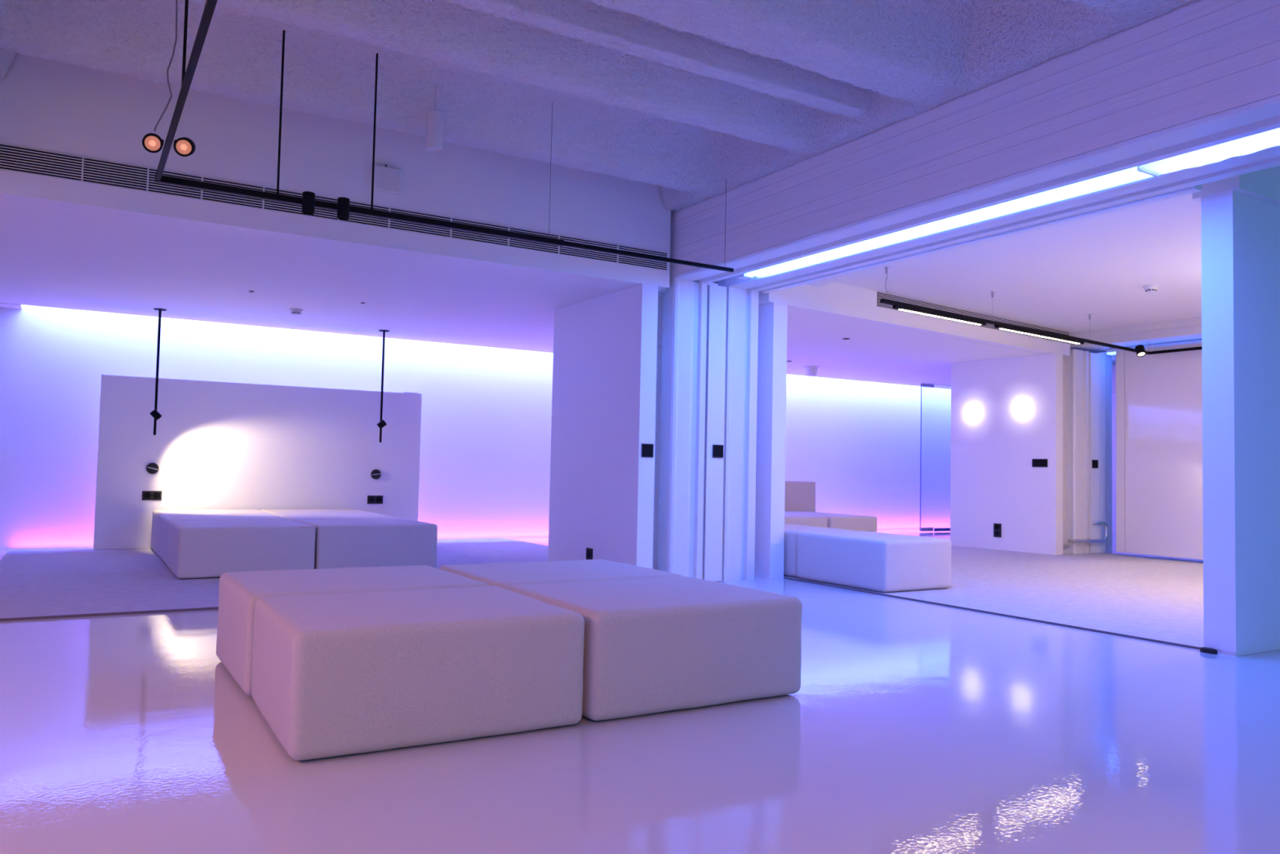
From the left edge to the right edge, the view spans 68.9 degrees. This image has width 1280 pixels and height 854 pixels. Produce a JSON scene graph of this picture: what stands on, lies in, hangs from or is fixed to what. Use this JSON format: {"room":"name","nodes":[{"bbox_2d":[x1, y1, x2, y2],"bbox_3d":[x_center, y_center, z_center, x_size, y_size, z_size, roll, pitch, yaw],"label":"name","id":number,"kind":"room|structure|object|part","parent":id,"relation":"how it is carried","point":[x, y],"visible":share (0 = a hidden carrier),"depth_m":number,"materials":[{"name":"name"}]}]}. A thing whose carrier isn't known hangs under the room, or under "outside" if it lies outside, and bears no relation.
{"room":"lounge","nodes":[
{"label":"lounge","id":0,"kind":"room"},
{"bbox_2d":[0,52,671,289],"bbox_3d":[-4.911,-1.839,4.369,11.980,0.983,0.137,3,-3,-31],"label":"wall","id":1,"kind":"structure","parent":0,"point":[52,105],"depth_m":5.97,"materials":[{"name":"white paint"}]},
{"bbox_2d":[0,142,667,271],"bbox_3d":[-3.183,-1.469,5.321,7.950,0.144,0.010,3,-3,-31],"label":"air vent","id":2,"kind":"object","parent":1,"relation":"in","point":[15,158],"visible":0.87,"depth_m":5.81,"materials":[{"name":"black metal"}]},
{"bbox_2d":[373,164,400,194],"bbox_3d":[-1.684,-1.652,6.217,0.176,0.180,0.045,3,-3,-31],"label":"wall box","id":3,"kind":"object","parent":1,"relation":"attached to","point":[386,180],"visible":0.94,"depth_m":6.20,"materials":[{"name":"white plastic"}]},
{"bbox_2d":[657,278,758,581],"bbox_3d":[0.565,0.044,7.673,0.855,2.420,0.200,3,-3,-31],"label":"door","id":4,"kind":"structure","parent":1,"relation":"attached to","point":[684,303],"depth_m":7.53,"materials":[{"name":"white paint"}]},
{"bbox_2d":[702,284,726,581],"bbox_3d":[0.591,0.046,7.609,0.170,2.397,0.090,3,-3,-31],"label":"door","id":5,"kind":"structure","parent":1,"relation":"in","point":[717,295],"depth_m":7.57,"materials":[{"name":"white paint"}]},
{"bbox_2d":[712,444,723,457],"bbox_3d":[0.634,0.196,7.568,0.103,0.105,0.012,3,-3,-31],"label":"light switch","id":6,"kind":"object","parent":5,"relation":"attached to","point":[717,450],"visible":1,"depth_m":7.56,"materials":[{"name":"black plastic"}]},
{"bbox_2d":[736,272,752,279],"bbox_3d":[0.813,-1.208,7.251,0.090,0.105,0.100,3,-3,-31],"label":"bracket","id":7,"kind":"object","parent":1,"relation":"attached to","point":[745,276],"visible":0.44,"depth_m":7.22,"materials":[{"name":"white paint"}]},
{"bbox_2d":[748,166,1158,276],"bbox_3d":[1.700,-1.258,5.912,0.175,0.108,3.092,3,-3,-31],"label":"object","id":8,"kind":"object","parent":1,"relation":"attached to","point":[1137,172],"visible":0.5,"depth_m":5.45,"materials":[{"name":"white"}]},
{"bbox_2d":[669,94,1279,293],"bbox_3d":[2.332,-1.313,4.864,0.855,0.130,6.820,3,-3,-31],"label":"trim","id":9,"kind":"structure","parent":1,"relation":"attached to","point":[1264,115],"depth_m":5.09,"materials":[{"name":"white paint"}]},
{"bbox_2d":[1138,128,1279,173],"bbox_3d":[3.451,-1.338,3.054,0.220,0.110,3.600,3,-3,-31],"label":"light cover","id":10,"kind":"object","parent":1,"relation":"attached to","point":[1246,145],"visible":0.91,"depth_m":4.29,"materials":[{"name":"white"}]},
{"bbox_2d":[0,304,920,548],"bbox_3d":[-1.395,-0.245,11.977,26.000,3.500,0.100,3,-3,-31],"label":"wall","id":11,"kind":"structure","parent":0,"point":[485,454],"depth_m":11.15,"materials":[{"name":"white paint"}]},
{"bbox_2d":[0,198,1115,393],"bbox_3d":[-0.155,-1.252,10.012,26.000,0.526,4.600,3,-3,-31],"label":"ceiling","id":12,"kind":"structure","parent":0,"point":[52,256],"depth_m":7.91,"materials":[{"name":"white paint"}]},
{"bbox_2d":[150,308,166,435],"bbox_3d":[-4.630,-0.528,8.958,0.112,1.213,0.129,3,-3,-31],"label":"pendant lamp","id":13,"kind":"object","parent":12,"relation":"hanging from","point":[155,414],"visible":1,"depth_m":8.95,"materials":[{"name":"black metal"}]},
{"bbox_3d":[-4.634,-0.525,8.965,0.023,1.207,0.023,3,-3,-31],"label":"rod","id":14,"kind":"part","parent":13,"relation":"part of","materials":[{"name":"black metal"}]},
{"bbox_2d":[289,307,302,315],"bbox_3d":[-3.248,-1.088,8.821,0.118,0.049,0.118,3,-3,-31],"label":"smoke detector","id":15,"kind":"object","parent":12,"relation":"attached to","point":[295,311],"visible":1,"depth_m":8.79,"materials":[{"name":"white plastic"}]},
{"bbox_2d":[377,329,389,442],"bbox_3d":[-2.779,-0.440,10.078,0.112,1.213,0.132,3,-3,-31],"label":"pendant lamp","id":16,"kind":"object","parent":12,"relation":"hanging from","point":[382,423],"visible":1,"depth_m":10.07,"materials":[{"name":"black metal"}]},
{"bbox_3d":[-2.784,-0.436,10.086,0.023,1.207,0.023,3,-3,-31],"label":"rod","id":17,"kind":"part","parent":16,"relation":"part of","materials":[{"name":"black metal"}]},
{"bbox_2d":[801,365,821,376],"bbox_3d":[2.338,-0.758,12.732,0.260,0.126,0.260,3,-3,-31],"label":"ceiling sensor","id":18,"kind":"object","parent":12,"relation":"attached to","point":[811,371],"visible":1,"depth_m":12.67,"materials":[{"name":"white plastic"}]},
{"bbox_2d":[804,366,817,376],"bbox_3d":[2.338,-0.754,12.731,0.170,0.118,0.170,3,-3,-31],"label":"smoke detector","id":19,"kind":"object","parent":18,"relation":"on","point":[810,371],"depth_m":12.67,"materials":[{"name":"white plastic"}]},
{"bbox_2d":[0,0,1199,211],"bbox_3d":[0.046,-2.071,3.403,4.632,0.372,6.654,3,-3,-31],"label":"ceiling","id":20,"kind":"structure","parent":0,"point":[685,98],"depth_m":4.91,"materials":[{"name":"white paint"}]},
{"bbox_2d":[153,0,177,131],"bbox_3d":[-2.128,-1.788,4.207,0.077,0.942,0.007,3,-3,-31],"label":"power cable","id":21,"kind":"object","parent":20,"relation":"hanging from","point":[176,3],"visible":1,"depth_m":4.20,"materials":[{"name":"grey plastic"}]},
{"bbox_2d":[425,84,443,152],"bbox_3d":[-1.228,-1.927,5.601,0.100,0.542,0.100,3,-3,-31],"label":"pendant","id":22,"kind":"object","parent":20,"relation":"hanging from","point":[434,122],"visible":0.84,"depth_m":5.56,"materials":[{"name":"white plastic"}]},
{"bbox_3d":[-1.231,-1.770,5.594,0.098,0.227,0.098,3,-3,-31],"label":"lamp shade","id":23,"kind":"part","parent":22,"relation":"part of","materials":[{"name":"white plastic"}]},
{"bbox_2d":[427,147,440,150],"bbox_3d":[-1.233,-1.671,5.590,0.086,0.002,0.086,3,-3,-31],"label":"diffuser","id":24,"kind":"object","parent":22,"relation":"attached to","point":[428,148],"depth_m":5.60,"materials":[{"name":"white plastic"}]},
{"bbox_3d":[-1.226,-2.013,5.605,0.008,0.270,0.008,3,-3,-31],"label":"cord","id":25,"kind":"part","parent":22,"relation":"part of","materials":[{"name":"white plastic"}]},
{"bbox_2d":[155,0,733,271],"bbox_3d":[0.790,-1.764,2.960,3.670,0.996,6.542,3,-3,-31],"label":"track","id":26,"kind":"object","parent":20,"relation":"hanging from","point":[187,77],"visible":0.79,"depth_m":5.09,"materials":[{"name":"black metal"}]},
{"bbox_2d":[142,133,164,152],"bbox_3d":[-2.178,-1.269,4.172,0.087,0.107,0.116,3,-3,-31],"label":"track spotlight","id":27,"kind":"object","parent":26,"relation":"attached to","point":[151,142],"visible":1,"depth_m":4.14,"materials":[{"name":"black metal"}]},
{"bbox_2d":[173,137,195,156],"bbox_3d":[-2.069,-1.272,4.238,0.086,0.110,0.125,2,-3,-21],"label":"track spotlight","id":28,"kind":"object","parent":26,"relation":"attached to","point":[184,146],"visible":1,"depth_m":4.20,"materials":[{"name":"black metal"}]},
{"bbox_3d":[-1.791,-1.798,3.698,0.012,0.970,0.012,3,-3,-31],"label":"hanger rod","id":29,"kind":"part","parent":26,"relation":"part of","materials":[{"name":"black metal"}]},
{"bbox_3d":[-0.768,-1.357,1.977,0.023,0.026,6.502,3,-3,-31],"label":"rail","id":30,"kind":"part","parent":26,"relation":"part of","materials":[{"name":"black metal"}]},
{"bbox_3d":[-1.958,-1.739,5.093,0.012,0.970,0.012,3,-3,-31],"label":"hanger rod","id":31,"kind":"part","parent":26,"relation":"part of","materials":[{"name":"black metal"}]},
{"bbox_2d":[302,191,315,214],"bbox_3d":[-1.813,-1.224,5.105,0.066,0.113,0.071,3,-3,-31],"label":"track spotlight","id":32,"kind":"object","parent":26,"relation":"attached to","point":[308,197],"visible":1,"depth_m":5.08,"materials":[{"name":"black metal"}]},
{"bbox_2d":[337,196,350,220],"bbox_3d":[-1.653,-1.216,5.202,0.066,0.113,0.071,3,-3,-31],"label":"track spotlight","id":33,"kind":"object","parent":26,"relation":"attached to","point":[343,203],"visible":1,"depth_m":5.17,"materials":[{"name":"black metal"}]},
{"bbox_3d":[-1.483,-1.222,5.365,2.320,0.034,0.030,3,-3,-31],"label":"rail","id":34,"kind":"part","parent":26,"relation":"part of","materials":[{"name":"black metal"}]},
{"bbox_3d":[-1.523,-1.718,5.357,0.012,0.970,0.012,3,-3,-31],"label":"hanger rod","id":35,"kind":"part","parent":26,"relation":"part of","materials":[{"name":"black metal"}]},
{"bbox_3d":[0.086,-1.146,6.316,1.348,0.024,0.022,3,-3,-31],"label":"rail","id":36,"kind":"part","parent":26,"relation":"part of","materials":[{"name":"black metal"}]},
{"bbox_2d":[547,284,657,568],"bbox_3d":[-0.347,0.077,7.911,0.145,2.337,1.557,3,-3,-31],"label":"wall partition","id":37,"kind":"structure","parent":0,"point":[604,390],"depth_m":7.68,"materials":[{"name":"white paint"}]},
{"bbox_2d":[586,547,592,559],"bbox_3d":[-0.426,1.063,7.809,0.013,0.098,0.105,3,-3,-31],"label":"power socket","id":38,"kind":"object","parent":37,"relation":"attached to","point":[588,551],"visible":0.9,"depth_m":7.80,"materials":[{"name":"black plastic"}]},
{"bbox_2d":[641,443,653,457],"bbox_3d":[0.059,0.182,7.237,0.105,0.105,0.012,3,-3,-31],"label":"light switch","id":39,"kind":"object","parent":37,"relation":"attached to","point":[646,449],"visible":1,"depth_m":7.23,"materials":[{"name":"black plastic"}]},
{"bbox_2d":[0,528,1279,853],"bbox_3d":[2.722,1.235,5.067,26.000,0.100,15.900,3,-3,-31],"label":"floor","id":40,"kind":"structure","parent":0,"point":[910,726],"depth_m":2.89,"materials":[{"name":"white"}]},
{"bbox_2d":[216,564,489,697],"bbox_3d":[-1.272,0.858,4.116,0.997,0.398,0.856,3,-3,-31],"label":"pouf","id":41,"kind":"object","parent":40,"relation":"on","point":[239,592],"visible":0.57,"depth_m":3.91,"materials":[{"name":"beige fabric"}]},
{"bbox_2d":[0,537,723,621],"bbox_3d":[-2.661,1.208,8.270,5.085,0.014,4.642,3,-3,-31],"label":"carpet","id":42,"kind":"object","parent":40,"relation":"on","point":[54,582],"visible":0.27,"depth_m":6.79,"materials":[{"name":"grey carpet"}]},
{"bbox_2d":[151,509,271,555],"bbox_3d":[-4.175,1.013,9.088,0.985,0.385,0.880,3,-3,-31],"label":"module","id":43,"kind":"object","parent":42,"relation":"on","point":[156,513],"visible":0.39,"depth_m":8.91,"materials":[{"name":"beige fabric"}]},
{"bbox_2d":[158,513,288,564],"bbox_3d":[-3.705,0.988,8.313,0.987,0.386,0.916,3,-3,-31],"label":"module","id":44,"kind":"object","parent":42,"relation":"on","point":[164,520],"visible":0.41,"depth_m":8.13,"materials":[{"name":"beige fabric"}]},
{"bbox_2d":[166,519,315,578],"bbox_3d":[-3.219,0.963,7.515,0.987,0.386,0.933,3,-3,-31],"label":"module","id":45,"kind":"object","parent":42,"relation":"on","point":[208,548],"visible":0.94,"depth_m":7.13,"materials":[{"name":"beige fabric"}]},
{"bbox_2d":[93,374,422,549],"bbox_3d":[-3.904,0.396,9.888,3.190,1.704,0.070,3,-3,-31],"label":"headboard panel","id":46,"kind":"object","parent":42,"relation":"on","point":[215,445],"visible":0.71,"depth_m":9.73,"materials":[{"name":"white paint"}]},
{"bbox_2d":[142,490,161,500],"bbox_3d":[-4.841,0.681,9.261,0.172,0.092,0.013,3,-3,-31],"label":"power socket","id":47,"kind":"object","parent":46,"relation":"attached to","point":[146,495],"visible":1,"depth_m":9.26,"materials":[{"name":"black plastic"}]},
{"bbox_2d":[146,462,158,473],"bbox_3d":[-4.838,0.410,9.265,0.110,0.110,0.024,3,-3,-31],"label":"disc","id":48,"kind":"object","parent":46,"relation":"attached to","point":[152,468],"visible":1,"depth_m":9.26,"materials":[{"name":"black plastic"}]},
{"bbox_2d":[367,495,382,503],"bbox_3d":[-2.951,0.809,10.405,0.172,0.092,0.013,3,-3,-31],"label":"power socket","id":49,"kind":"object","parent":46,"relation":"attached to","point":[371,499],"visible":1,"depth_m":10.40,"materials":[{"name":"black plastic"}]},
{"bbox_2d":[370,469,383,479],"bbox_3d":[-2.931,0.528,10.420,0.140,0.110,0.024,3,-3,-31],"label":"disc","id":50,"kind":"object","parent":46,"relation":"attached to","point":[375,473],"visible":1,"depth_m":10.40,"materials":[{"name":"black plastic"}]},
{"bbox_2d":[260,509,374,515],"bbox_3d":[-3.324,1.053,9.603,0.990,0.386,0.882,3,-3,-31],"label":"module","id":51,"kind":"object","parent":42,"relation":"on","point":[275,512],"visible":0.22,"depth_m":9.49,"materials":[{"name":"beige fabric"}]},
{"bbox_2d":[276,513,401,520],"bbox_3d":[-2.853,1.029,8.829,0.991,0.385,0.917,3,-3,-31],"label":"module","id":52,"kind":"object","parent":42,"relation":"on","point":[295,517],"visible":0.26,"depth_m":8.74,"materials":[{"name":"beige fabric"}]},
{"bbox_2d":[296,518,437,568],"bbox_3d":[-2.369,1.004,8.030,0.991,0.386,0.934,3,-3,-31],"label":"module","id":53,"kind":"object","parent":42,"relation":"on","point":[353,542],"visible":0.78,"depth_m":7.65,"materials":[{"name":"beige fabric"}]},
{"bbox_2d":[251,586,584,759],"bbox_3d":[-0.818,0.834,3.367,0.987,0.397,0.857,3,-3,-30],"label":"pouf","id":54,"kind":"object","parent":40,"relation":"on","point":[333,674],"visible":1,"depth_m":3.02,"materials":[{"name":"beige fabric"}]},
{"bbox_2d":[438,559,682,588],"bbox_3d":[-0.404,0.899,4.613,0.986,0.397,0.846,3,-3,-31],"label":"pouf","id":55,"kind":"object","parent":40,"relation":"on","point":[501,575],"visible":0.28,"depth_m":4.50,"materials":[{"name":"beige fabric"}]},
{"bbox_2d":[504,576,802,720],"bbox_3d":[0.032,0.875,3.876,0.985,0.397,0.862,3,-3,-31],"label":"pouf","id":56,"kind":"object","parent":40,"relation":"on","point":[651,645],"visible":0.73,"depth_m":3.52,"materials":[{"name":"beige fabric"}]},
{"bbox_2d":[514,528,903,537],"bbox_3d":[1.360,1.530,13.471,17.360,0.004,0.024,3,-3,-31],"label":"led strip","id":57,"kind":"object","parent":40,"relation":"on","point":[886,529],"visible":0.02,"depth_m":11.82,"materials":[{"name":"pink"}]},
{"bbox_2d":[919,383,951,531],"bbox_3d":[5.071,0.465,15.078,1.500,2.410,0.066,3,-3,-31],"label":"glass panel","id":58,"kind":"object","parent":40,"relation":"on","point":[935,401],"depth_m":14.87,"materials":[{"name":"blue"}]},
{"bbox_3d":[5.180,1.651,15.085,1.210,0.045,0.030,3,-3,-31],"label":"floor rail","id":59,"kind":"part","parent":58,"relation":"part of","materials":[{"name":"black metal"}]},
{"bbox_2d":[783,545,1204,649],"bbox_3d":[3.240,1.402,9.830,5.487,0.012,8.090,3,-3,-31],"label":"carpet","id":60,"kind":"object","parent":40,"relation":"on","point":[1144,597],"visible":0.39,"depth_m":7.26,"materials":[{"name":"beige carpet"}]},
{"bbox_2d":[784,480,815,511],"bbox_3d":[1.736,1.095,12.426,0.984,0.773,0.709,3,-3,-31],"label":"block","id":61,"kind":"object","parent":60,"relation":"on","point":[799,495],"visible":0.14,"depth_m":12.24,"materials":[{"name":"beige fabric"}]},
{"bbox_2d":[784,513,827,527],"bbox_3d":[1.468,1.219,11.024,0.785,0.388,1.378,3,-3,-31],"label":"pouf","id":62,"kind":"object","parent":60,"relation":"on","point":[814,521],"visible":0.19,"depth_m":10.51,"materials":[{"name":"beige fabric"}]},
{"bbox_2d":[783,524,854,577],"bbox_3d":[1.366,1.099,8.441,0.732,0.392,0.993,3,-3,-31],"label":"pouf","id":63,"kind":"object","parent":60,"relation":"on","point":[791,531],"visible":0.28,"depth_m":7.93,"materials":[{"name":"beige fabric"}]},
{"bbox_2d":[784,511,877,532],"bbox_3d":[2.143,1.252,11.434,0.762,0.387,1.377,3,-3,-31],"label":"pouf","id":64,"kind":"object","parent":60,"relation":"on","point":[848,522],"visible":0.27,"depth_m":10.91,"materials":[{"name":"beige fabric"}]},
{"bbox_2d":[796,530,951,591],"bbox_3d":[1.881,1.071,7.570,0.760,0.392,1.009,3,-3,-31],"label":"pouf","id":65,"kind":"object","parent":60,"relation":"on","point":[880,562],"visible":1,"depth_m":7.22,"materials":[{"name":"beige fabric"}]},
{"bbox_2d":[1200,646,1217,654],"bbox_3d":[2.974,1.169,4.883,0.036,0.026,0.086,3,-3,-31],"label":"door stop","id":66,"kind":"object","parent":40,"relation":"on","point":[1206,650],"visible":1,"depth_m":4.87,"materials":[{"name":"black plastic"}]},
{"bbox_2d":[652,291,662,569],"bbox_3d":[0.035,-0.261,7.582,0.290,3.000,0.194,3,-3,-31],"label":"wall pier","id":67,"kind":"object","parent":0,"point":[660,293],"visible":0.04,"depth_m":7.53,"materials":[{"name":"white paint"}]},
{"bbox_2d":[754,302,787,578],"bbox_3d":[0.779,0.131,8.582,0.150,2.337,1.537,3,-3,-31],"label":"wall","id":68,"kind":"structure","parent":0,"point":[772,317],"depth_m":7.94,"materials":[{"name":"white paint"}]},
{"bbox_2d":[758,281,1070,356],"bbox_3d":[3.050,-1.231,9.533,5.075,0.563,0.140,3,-3,-38],"label":"wall","id":69,"kind":"structure","parent":0,"point":[836,300],"depth_m":8.83,"materials":[{"name":"white paint"}]},
{"bbox_2d":[876,291,1070,344],"bbox_3d":[3.655,-1.126,9.910,3.600,0.142,0.012,3,-3,-38],"label":"air vent","id":70,"kind":"object","parent":69,"relation":"in","point":[879,295],"visible":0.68,"depth_m":9.68,"materials":[{"name":"black metal"}]},
{"bbox_2d":[669,0,1279,277],"bbox_3d":[2.335,-1.703,4.885,0.850,0.864,6.830,3,-3,-31],"label":"beam","id":71,"kind":"structure","parent":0,"point":[1201,59],"depth_m":4.73,"materials":[{"name":"white paint"}]},
{"bbox_2d":[712,165,1279,332],"bbox_3d":[7.420,-1.114,9.956,13.100,0.135,4.650,3,-3,-31],"label":"ceiling","id":72,"kind":"structure","parent":0,"point":[1052,277],"depth_m":7.92,"materials":[{"name":"white paint"}]},
{"bbox_2d":[880,266,1201,354],"bbox_3d":[4.880,-1.115,7.871,4.762,0.307,3.309,3,-3,-37],"label":"track","id":73,"kind":"object","parent":72,"relation":"hanging from","point":[882,300],"visible":0.79,"depth_m":8.99,"materials":[{"name":"black metal"}]},
{"bbox_2d":[892,304,986,325],"bbox_3d":[2.656,-0.977,8.220,1.320,0.031,0.038,3,-3,-37],"label":"lamp","id":74,"kind":"object","parent":73,"relation":"attached to","point":[896,307],"visible":1,"depth_m":8.16,"materials":[{"name":"black metal"}]},
{"bbox_2d":[898,309,981,324],"bbox_3d":[2.655,-0.964,8.219,1.180,0.005,0.020,3,-3,-37],"label":"diffuser","id":75,"kind":"object","parent":74,"relation":"attached to","point":[917,311],"depth_m":8.22,"materials":[{"name":"white plastic"}]},
{"bbox_3d":[3.879,-0.940,9.152,4.736,0.030,0.028,3,-3,-37],"label":"rail","id":76,"kind":"part","parent":73,"relation":"part of","materials":[{"name":"black metal"}]},
{"bbox_2d":[994,324,1084,344],"bbox_3d":[3.963,-0.905,9.215,1.590,0.031,0.036,3,-3,-37],"label":"lamp","id":77,"kind":"object","parent":73,"relation":"attached to","point":[999,326],"visible":1,"depth_m":9.15,"materials":[{"name":"black metal"}]},
{"bbox_2d":[1134,344,1146,356],"bbox_3d":[5.535,-0.842,10.326,0.092,0.135,0.130,1,-3,4],"label":"track spotlight","id":78,"kind":"object","parent":73,"relation":"attached to","point":[1140,349],"visible":1,"depth_m":10.30,"materials":[{"name":"black metal"}]},
{"bbox_3d":[6.618,-0.882,9.175,0.028,0.030,3.300,3,-3,-31],"label":"rail","id":79,"kind":"part","parent":73,"relation":"part of","materials":[{"name":"black metal"}]},
{"bbox_2d":[1142,284,1159,292],"bbox_3d":[4.544,-1.228,8.300,0.130,0.055,0.130,3,-3,-31],"label":"smoke detector","id":80,"kind":"object","parent":72,"relation":"attached to","point":[1151,287],"visible":1,"depth_m":8.27,"materials":[{"name":"white plastic"}]},
{"bbox_2d":[950,353,1062,555],"bbox_3d":[4.446,0.333,11.387,0.159,2.337,1.402,3,-3,-37],"label":"wall","id":81,"kind":"structure","parent":0,"point":[1006,413],"depth_m":11.27,"materials":[{"name":"white paint"}]},
{"bbox_2d":[993,523,1001,537],"bbox_3d":[4.335,1.253,11.325,0.013,0.165,0.100,3,-3,-37],"label":"power socket","id":82,"kind":"object","parent":81,"relation":"attached to","point":[997,526],"visible":1,"depth_m":11.32,"materials":[{"name":"black plastic"}]},
{"bbox_2d":[1031,458,1047,466],"bbox_3d":[4.679,0.421,10.928,0.013,0.095,0.190,3,-3,-37],"label":"light switch","id":83,"kind":"object","parent":81,"relation":"attached to","point":[1035,462],"visible":1,"depth_m":10.93,"materials":[{"name":"black plastic"}]},
{"bbox_2d":[1062,355,1066,552],"bbox_3d":[4.897,0.199,11.109,0.290,2.600,0.190,3,-3,-31],"label":"wall","id":84,"kind":"structure","parent":0,"point":[1064,357],"depth_m":11.08,"materials":[{"name":"white paint"}]},
{"bbox_2d":[1067,520,1108,543],"bbox_3d":[5.275,1.239,10.999,0.671,0.250,0.104,3,-3,-31],"label":"pipe","id":85,"kind":"object","parent":84,"relation":"attached to","point":[1070,540],"visible":1,"depth_m":11.04,"materials":[{"name":"white metal"}]},
{"bbox_2d":[1066,349,1111,553],"bbox_3d":[5.383,0.306,11.266,0.752,2.420,0.200,3,-3,-31],"label":"trim","id":86,"kind":"structure","parent":84,"relation":"attached to","point":[1077,363],"depth_m":11.10,"materials":[{"name":"white paint"}]},
{"bbox_2d":[1088,352,1099,553],"bbox_3d":[5.423,0.308,11.204,0.165,2.388,0.080,3,-3,-31],"label":"door","id":87,"kind":"structure","parent":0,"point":[1094,534],"depth_m":11.16,"materials":[{"name":"white paint"}]},
{"bbox_2d":[1092,459,1097,468],"bbox_3d":[5.438,0.442,11.152,0.110,0.100,0.012,3,-3,-31],"label":"light switch","id":88,"kind":"object","parent":87,"relation":"attached to","point":[1095,462],"visible":1,"depth_m":11.14,"materials":[{"name":"black plastic"}]},
{"bbox_2d":[1088,351,1115,532],"bbox_3d":[9.451,0.049,13.465,0.100,3.300,8.600,3,-3,-31],"label":"wall","id":89,"kind":"structure","parent":0,"point":[1113,356],"depth_m":15.74,"materials":[{"name":"white paint"}]},
{"bbox_2d":[1115,342,1203,559],"bbox_3d":[6.455,0.236,9.499,0.052,2.348,3.345,3,-3,-31],"label":"sliding panel","id":90,"kind":"object","parent":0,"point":[1159,499],"visible":0.61,"depth_m":10.47,"materials":[{"name":"white paint"}]},
{"bbox_2d":[1192,165,1279,205],"bbox_3d":[5.996,-1.217,6.748,6.865,0.235,0.240,3,-3,-31],"label":"wall","id":91,"kind":"structure","parent":0,"point":[1264,184],"depth_m":4.98,"materials":[{"name":"white paint"}]},
{"bbox_2d":[1070,315,1201,352],"bbox_3d":[6.543,-1.081,9.422,0.750,0.165,4.650,3,-3,-31],"label":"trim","id":92,"kind":"structure","parent":91,"relation":"attached to","point":[1187,329],"depth_m":10.44,"materials":[{"name":"white paint"}]},
{"bbox_2d":[1106,339,1201,355],"bbox_3d":[6.620,-0.952,9.641,0.100,0.060,3.750,3,-3,-31],"label":"tube","id":93,"kind":"object","parent":91,"relation":"attached to","point":[1111,351],"visible":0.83,"depth_m":10.67,"materials":[{"name":"blue"}]},
{"bbox_2d":[1106,351,1115,355],"bbox_3d":[6.620,-0.932,9.640,0.080,0.020,3.750,3,-3,-31],"label":"diffuser","id":94,"kind":"object","parent":93,"relation":"attached to","point":[1108,353],"depth_m":11.18,"materials":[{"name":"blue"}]},
{"bbox_2d":[1200,190,1279,656],"bbox_3d":[5.973,0.112,6.691,6.853,2.425,0.160,3,-3,-31],"label":"column","id":95,"kind":"structure","parent":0,"point":[1241,232],"depth_m":4.94,"materials":[{"name":"white paint"}]}
]}

